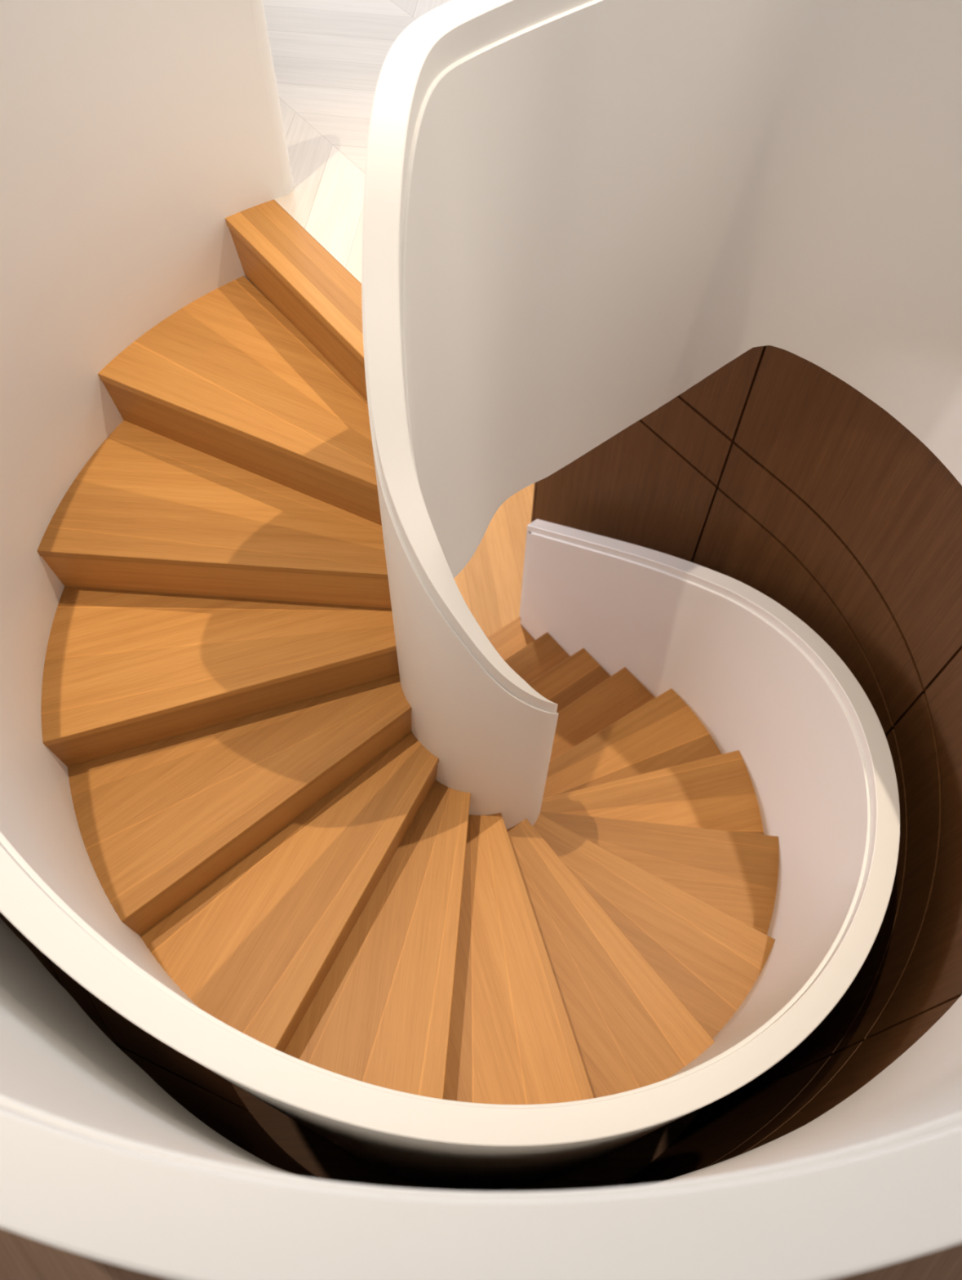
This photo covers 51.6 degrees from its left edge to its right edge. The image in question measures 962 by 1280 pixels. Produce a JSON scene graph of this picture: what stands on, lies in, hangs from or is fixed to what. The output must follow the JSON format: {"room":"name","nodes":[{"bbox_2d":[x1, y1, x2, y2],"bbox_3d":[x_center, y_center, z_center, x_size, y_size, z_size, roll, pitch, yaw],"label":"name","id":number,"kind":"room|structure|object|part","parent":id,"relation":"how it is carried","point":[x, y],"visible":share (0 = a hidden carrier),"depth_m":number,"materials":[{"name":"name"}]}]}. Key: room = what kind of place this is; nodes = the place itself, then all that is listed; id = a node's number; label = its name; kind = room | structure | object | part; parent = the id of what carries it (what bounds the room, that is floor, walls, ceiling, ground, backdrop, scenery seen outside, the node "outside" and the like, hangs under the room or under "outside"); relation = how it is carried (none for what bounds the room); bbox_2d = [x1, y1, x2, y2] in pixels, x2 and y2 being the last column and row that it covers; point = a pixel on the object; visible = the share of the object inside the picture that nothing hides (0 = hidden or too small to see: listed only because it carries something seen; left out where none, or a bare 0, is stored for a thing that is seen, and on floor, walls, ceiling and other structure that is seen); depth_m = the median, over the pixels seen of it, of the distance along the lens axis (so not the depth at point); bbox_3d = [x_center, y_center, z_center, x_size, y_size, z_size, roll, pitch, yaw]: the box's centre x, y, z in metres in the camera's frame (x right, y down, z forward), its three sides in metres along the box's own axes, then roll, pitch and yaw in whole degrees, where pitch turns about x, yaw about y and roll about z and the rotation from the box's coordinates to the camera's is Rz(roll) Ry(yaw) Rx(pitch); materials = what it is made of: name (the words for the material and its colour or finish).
{"room":"spiral staircase","nodes":[
{"label":"spiral staircase","id":0,"kind":"room"},
{"bbox_2d":[0,345,961,1191],"bbox_3d":[0.036,0.567,3.248,2.690,2.640,2.535,-32,65,-18],"label":"wall","id":1,"kind":"structure","parent":0,"point":[771,473],"depth_m":2.90,"materials":[{"name":"brown wood"}]},
{"bbox_3d":[-1.113,0.353,2.207,0.114,0.653,0.963,-17,61,-10],"label":"wood panel","id":2,"kind":"part","parent":1,"relation":"part of","materials":[{"name":"brown wood"}]},
{"bbox_3d":[-1.119,0.579,2.593,0.114,0.218,0.963,-17,61,-10],"label":"wood panel","id":3,"kind":"part","parent":1,"relation":"part of","materials":[{"name":"brown wood"}]},
{"bbox_3d":[-1.086,1.069,3.458,0.359,1.745,0.899,1,60,0],"label":"wood panel","id":4,"kind":"part","parent":1,"relation":"part of","materials":[{"name":"brown wood"}]},
{"bbox_3d":[-0.495,1.671,3.114,0.973,1.745,0.116,21,62,11],"label":"wood panel","id":5,"kind":"part","parent":1,"relation":"part of","materials":[{"name":"brown wood"}]},
{"bbox_3d":[0.296,-0.934,4.141,0.120,2.620,0.012,-34,66,-19],"label":"panel","id":6,"kind":"part","parent":1,"relation":"part of","materials":[{"name":"brown wood"}]},
{"bbox_3d":[0.529,-0.382,4.328,0.018,1.745,0.873,-34,66,-19],"label":"wood panel","id":7,"kind":"part","parent":1,"relation":"part of","materials":[{"name":"brown wood"}]},
{"bbox_3d":[0.540,-0.883,3.470,0.018,0.218,0.873,-34,66,-19],"label":"wood panel","id":8,"kind":"part","parent":1,"relation":"part of","materials":[{"name":"brown wood"}]},
{"bbox_3d":[0.545,-1.109,3.084,0.018,0.653,0.873,-34,66,-19],"label":"wood panel","id":9,"kind":"part","parent":1,"relation":"part of","materials":[{"name":"brown wood"}]},
{"bbox_3d":[0.443,1.685,3.118,0.977,1.745,0.117,-20,62,-12],"label":"wood panel","id":10,"kind":"part","parent":1,"relation":"part of","materials":[{"name":"brown wood"}]},
{"bbox_3d":[0.454,1.184,2.260,0.977,0.218,0.117,-20,62,-12],"label":"wood panel","id":11,"kind":"part","parent":1,"relation":"part of","materials":[{"name":"brown wood"}]},
{"bbox_3d":[1.053,0.293,3.940,0.108,1.745,0.992,-21,62,-13],"label":"wood panel","id":12,"kind":"part","parent":1,"relation":"part of","materials":[{"name":"brown wood"}]},
{"bbox_3d":[1.094,1.108,3.464,0.115,1.745,0.971,18,61,10],"label":"wood panel","id":13,"kind":"part","parent":1,"relation":"part of","materials":[{"name":"brown wood"}]},
{"bbox_3d":[1.065,-0.208,3.082,0.108,0.218,0.992,-21,62,-13],"label":"wood panel","id":14,"kind":"part","parent":1,"relation":"part of","materials":[{"name":"brown wood"}]},
{"bbox_3d":[1.070,-0.434,2.696,0.108,0.653,0.992,-21,62,-13],"label":"wood panel","id":15,"kind":"part","parent":1,"relation":"part of","materials":[{"name":"brown wood"}]},
{"bbox_3d":[0.459,0.958,1.874,0.977,0.653,0.117,-20,62,-12],"label":"wood panel","id":16,"kind":"part","parent":1,"relation":"part of","materials":[{"name":"brown wood"}]},
{"bbox_3d":[1.105,0.606,2.607,0.115,0.218,0.971,18,61,10],"label":"wood panel","id":17,"kind":"part","parent":1,"relation":"part of","materials":[{"name":"brown wood"}]},
{"bbox_3d":[1.111,0.381,2.220,0.115,0.653,0.971,18,61,10],"label":"wood panel","id":18,"kind":"part","parent":1,"relation":"part of","materials":[{"name":"brown wood"}]},
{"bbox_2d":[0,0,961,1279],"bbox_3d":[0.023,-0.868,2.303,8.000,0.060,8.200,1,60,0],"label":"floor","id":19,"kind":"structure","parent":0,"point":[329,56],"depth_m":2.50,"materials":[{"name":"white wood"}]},
{"bbox_2d":[0,0,961,1279],"bbox_3d":[0.003,-0.052,1.899,2.539,1.630,2.124,1,60,0],"label":"gallery balustrade","id":20,"kind":"object","parent":19,"relation":"on","point":[577,214],"visible":0.96,"depth_m":1.74,"materials":[{"name":"white paint"}]},
{"bbox_2d":[453,483,534,637],"bbox_3d":[-0.011,0.600,4.815,8.000,0.100,8.200,1,60,0],"label":"floor","id":21,"kind":"structure","parent":0,"point":[490,584],"depth_m":5.33,"materials":[{"name":"brown wood"}]},
{"bbox_2d":[37,199,779,1104],"bbox_3d":[-0.004,0.299,3.271,2.100,2.910,2.460,1,60,0],"label":"spiral staircase","id":22,"kind":"structure","parent":21,"relation":"on","point":[255,797],"depth_m":2.39,"materials":[{"name":"brown wood"}]},
{"bbox_2d":[0,0,900,1190],"bbox_3d":[0.003,0.268,2.850,2.157,3.628,2.187,-33,65,-18],"label":"balustrade","id":23,"kind":"object","parent":22,"relation":"attached to","point":[131,131],"visible":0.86,"depth_m":2.14,"materials":[{"name":"white paint"}]},
{"bbox_3d":[0.227,-0.262,4.751,0.059,0.885,0.028,-34,66,-19],"label":"trim","id":24,"kind":"part","parent":23,"relation":"part of","materials":[{"name":"white paint"}]},
{"bbox_2d":[374,429,559,829],"bbox_3d":[-0.077,0.130,3.212,0.418,3.140,1.036,-12,61,-7],"label":"balustrade","id":25,"kind":"object","parent":22,"relation":"attached to","point":[491,734],"visible":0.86,"depth_m":2.19,"materials":[{"name":"white paint"}]}
]}

